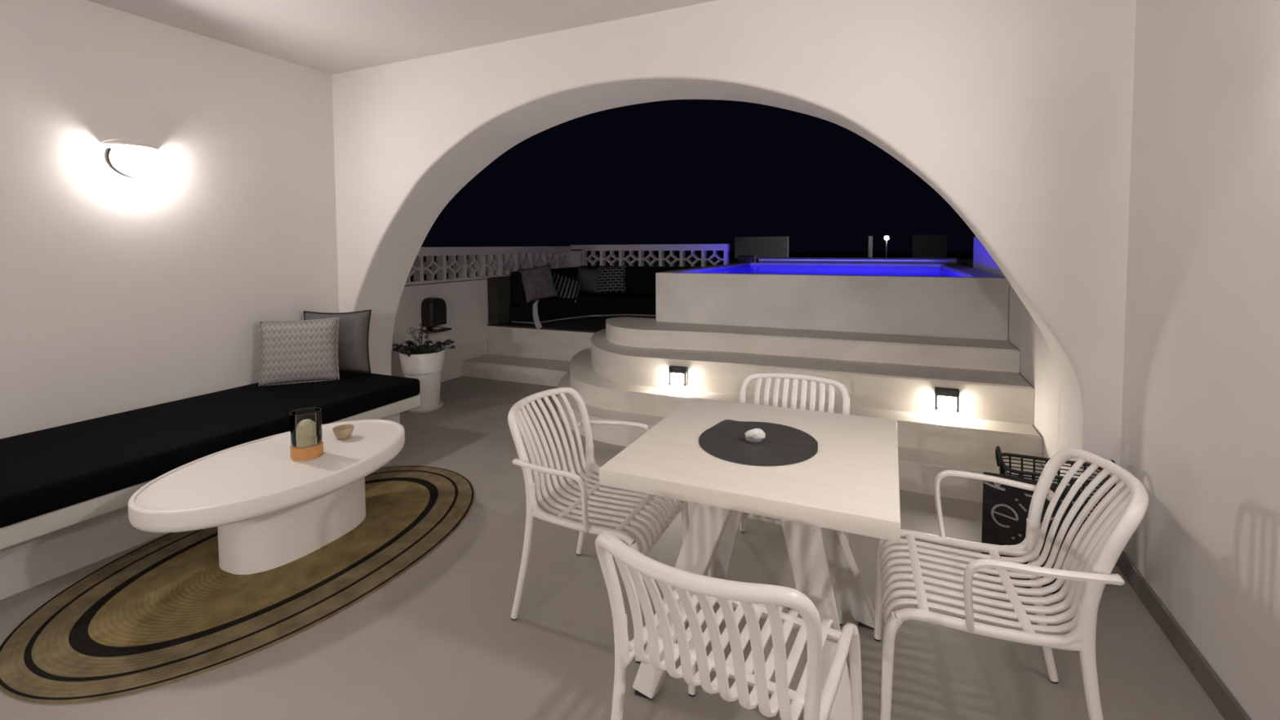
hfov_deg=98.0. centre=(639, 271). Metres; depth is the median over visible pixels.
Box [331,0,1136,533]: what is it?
wall
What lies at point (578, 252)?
screen
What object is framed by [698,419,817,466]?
placemat
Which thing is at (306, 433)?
candle
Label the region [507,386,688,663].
dining chair
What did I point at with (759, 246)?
wall
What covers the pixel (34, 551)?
bench
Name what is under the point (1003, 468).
wire basket
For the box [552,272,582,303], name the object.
throw pillow
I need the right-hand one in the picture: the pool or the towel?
the pool
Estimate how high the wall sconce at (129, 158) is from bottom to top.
0.234 m
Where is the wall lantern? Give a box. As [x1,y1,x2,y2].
[421,297,451,333]
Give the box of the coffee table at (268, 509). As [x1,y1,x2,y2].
[128,419,404,574]
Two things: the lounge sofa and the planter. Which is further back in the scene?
the lounge sofa
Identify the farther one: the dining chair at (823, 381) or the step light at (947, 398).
the step light at (947, 398)
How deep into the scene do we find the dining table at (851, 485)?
1.86 m
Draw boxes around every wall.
[0,0,339,439]
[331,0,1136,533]
[391,278,488,382]
[734,236,788,258]
[973,236,1059,483]
[1119,0,1279,719]
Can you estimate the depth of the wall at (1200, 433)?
1.88 m
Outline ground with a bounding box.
[410,252,973,281]
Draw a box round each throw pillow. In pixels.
[257,317,339,386]
[302,309,371,373]
[518,263,558,302]
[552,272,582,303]
[576,266,598,293]
[596,265,626,293]
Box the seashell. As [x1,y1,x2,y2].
[744,428,765,443]
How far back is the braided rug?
2.35 m
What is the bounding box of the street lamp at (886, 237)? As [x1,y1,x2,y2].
[884,235,888,257]
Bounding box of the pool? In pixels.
[655,262,1008,341]
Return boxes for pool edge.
[737,255,967,266]
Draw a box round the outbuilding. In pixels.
[911,234,947,257]
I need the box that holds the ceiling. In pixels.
[87,0,717,74]
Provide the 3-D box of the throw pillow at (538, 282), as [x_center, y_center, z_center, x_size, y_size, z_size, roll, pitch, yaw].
[-1.281,0.140,7.031,0.488,0.475,0.200,-2,3,-35]
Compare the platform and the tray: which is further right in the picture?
the platform
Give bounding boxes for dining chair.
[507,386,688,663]
[595,531,862,719]
[707,373,849,626]
[874,447,1149,719]
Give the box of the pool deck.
[586,257,973,267]
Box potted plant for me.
[391,323,456,356]
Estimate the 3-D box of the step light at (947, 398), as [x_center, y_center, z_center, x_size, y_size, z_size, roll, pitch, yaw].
[2.040,0.847,3.699,0.140,0.148,0.048,1,3,24]
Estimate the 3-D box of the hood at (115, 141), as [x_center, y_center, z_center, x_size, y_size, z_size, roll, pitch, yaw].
[-3.079,-0.782,3.390,0.106,0.042,0.270,1,3,24]
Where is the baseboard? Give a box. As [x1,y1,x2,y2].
[1115,551,1251,719]
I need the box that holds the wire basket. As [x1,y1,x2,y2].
[995,445,1115,542]
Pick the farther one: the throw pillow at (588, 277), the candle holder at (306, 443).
the throw pillow at (588, 277)
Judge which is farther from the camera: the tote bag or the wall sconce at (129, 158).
the wall sconce at (129, 158)
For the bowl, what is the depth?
3.08 m
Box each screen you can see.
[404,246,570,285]
[570,244,729,266]
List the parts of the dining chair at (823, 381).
leg, leg, seat, backrest, leg, leg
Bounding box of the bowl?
[332,424,354,439]
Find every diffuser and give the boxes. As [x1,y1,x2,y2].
[671,373,684,384]
[937,395,955,409]
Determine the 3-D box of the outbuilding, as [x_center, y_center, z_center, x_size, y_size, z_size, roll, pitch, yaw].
[10.145,-0.841,19.542,1.050,0.920,1.000,1,3,24]
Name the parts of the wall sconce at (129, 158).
wall plate, globe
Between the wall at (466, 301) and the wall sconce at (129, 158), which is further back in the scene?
the wall at (466, 301)
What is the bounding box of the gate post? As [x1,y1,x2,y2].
[868,235,872,257]
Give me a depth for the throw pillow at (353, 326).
4.36 m
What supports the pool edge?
on the pool
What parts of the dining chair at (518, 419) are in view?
leg, backrest, armrest, leg, seat, armrest, leg, leg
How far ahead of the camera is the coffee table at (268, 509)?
2.60 m
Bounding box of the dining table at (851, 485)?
[599,397,900,719]
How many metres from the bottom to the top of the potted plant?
0.281 m
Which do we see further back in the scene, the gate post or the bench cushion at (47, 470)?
the gate post
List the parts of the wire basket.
handle, handle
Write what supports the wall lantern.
attached to the wall at (466, 301)
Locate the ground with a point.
(969, 255)
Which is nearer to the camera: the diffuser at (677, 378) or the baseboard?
the baseboard
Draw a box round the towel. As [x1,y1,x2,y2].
[532,300,542,329]
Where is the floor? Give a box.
[0,375,1225,719]
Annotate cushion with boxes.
[0,372,420,528]
[511,266,577,306]
[578,265,699,293]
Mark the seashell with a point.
(755, 435)
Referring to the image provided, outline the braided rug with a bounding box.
[0,465,474,703]
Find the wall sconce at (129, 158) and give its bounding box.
[102,139,158,178]
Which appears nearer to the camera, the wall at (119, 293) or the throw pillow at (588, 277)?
the wall at (119, 293)
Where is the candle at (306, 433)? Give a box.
[296,418,316,447]
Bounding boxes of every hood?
[102,139,158,151]
[421,297,446,326]
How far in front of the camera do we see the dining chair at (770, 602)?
1.27 m
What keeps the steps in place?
on the floor
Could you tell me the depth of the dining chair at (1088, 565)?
1.65 m
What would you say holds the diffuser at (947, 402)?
attached to the step light at (947, 398)
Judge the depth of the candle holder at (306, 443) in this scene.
2.79 m
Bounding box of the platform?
[487,315,656,361]
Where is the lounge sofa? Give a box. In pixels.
[487,265,699,324]
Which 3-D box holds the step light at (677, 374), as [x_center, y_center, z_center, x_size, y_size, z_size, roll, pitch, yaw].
[0.302,0.824,4.418,0.140,0.148,0.048,1,3,21]
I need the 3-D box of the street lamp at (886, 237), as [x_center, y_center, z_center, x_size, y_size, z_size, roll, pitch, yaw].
[7.692,-0.698,17.361,0.138,0.870,0.138,-1,3,-21]
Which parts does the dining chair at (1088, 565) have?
leg, leg, seat, armrest, leg, armrest, backrest, leg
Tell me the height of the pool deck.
0.290 m
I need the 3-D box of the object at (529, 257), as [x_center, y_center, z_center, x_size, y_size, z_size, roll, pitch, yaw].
[-1.874,-0.122,6.997,0.100,0.390,3.940,1,3,24]
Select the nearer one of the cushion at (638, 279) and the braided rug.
the braided rug
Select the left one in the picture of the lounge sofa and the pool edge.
the lounge sofa
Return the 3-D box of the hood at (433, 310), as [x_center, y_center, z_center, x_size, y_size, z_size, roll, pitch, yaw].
[-2.206,0.424,5.978,0.145,0.298,0.241,1,3,24]
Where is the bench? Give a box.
[0,394,420,599]
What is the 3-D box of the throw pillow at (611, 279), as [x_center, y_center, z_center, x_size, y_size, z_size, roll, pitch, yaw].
[-0.407,0.110,7.970,0.459,0.408,0.169,0,3,14]
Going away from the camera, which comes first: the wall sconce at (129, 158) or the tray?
the wall sconce at (129, 158)
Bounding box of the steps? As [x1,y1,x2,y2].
[462,316,1043,502]
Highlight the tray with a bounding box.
[422,325,451,333]
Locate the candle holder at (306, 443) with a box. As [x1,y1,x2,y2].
[289,407,324,461]
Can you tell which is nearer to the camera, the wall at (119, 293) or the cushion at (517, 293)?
the wall at (119, 293)
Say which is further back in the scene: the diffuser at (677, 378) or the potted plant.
the potted plant
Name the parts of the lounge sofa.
panel, seat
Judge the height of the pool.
1.234 m
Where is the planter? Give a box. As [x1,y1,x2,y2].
[398,346,445,413]
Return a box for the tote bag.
[981,471,1080,595]
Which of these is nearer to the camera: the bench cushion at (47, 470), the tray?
the bench cushion at (47, 470)
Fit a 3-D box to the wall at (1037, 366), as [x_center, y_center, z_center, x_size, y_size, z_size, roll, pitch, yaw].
[3.142,0.477,4.570,0.305,1.580,3.580,1,3,24]
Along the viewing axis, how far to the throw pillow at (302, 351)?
4.04 m
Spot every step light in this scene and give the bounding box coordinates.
[668,365,687,386]
[934,386,959,412]
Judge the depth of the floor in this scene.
2.07 m

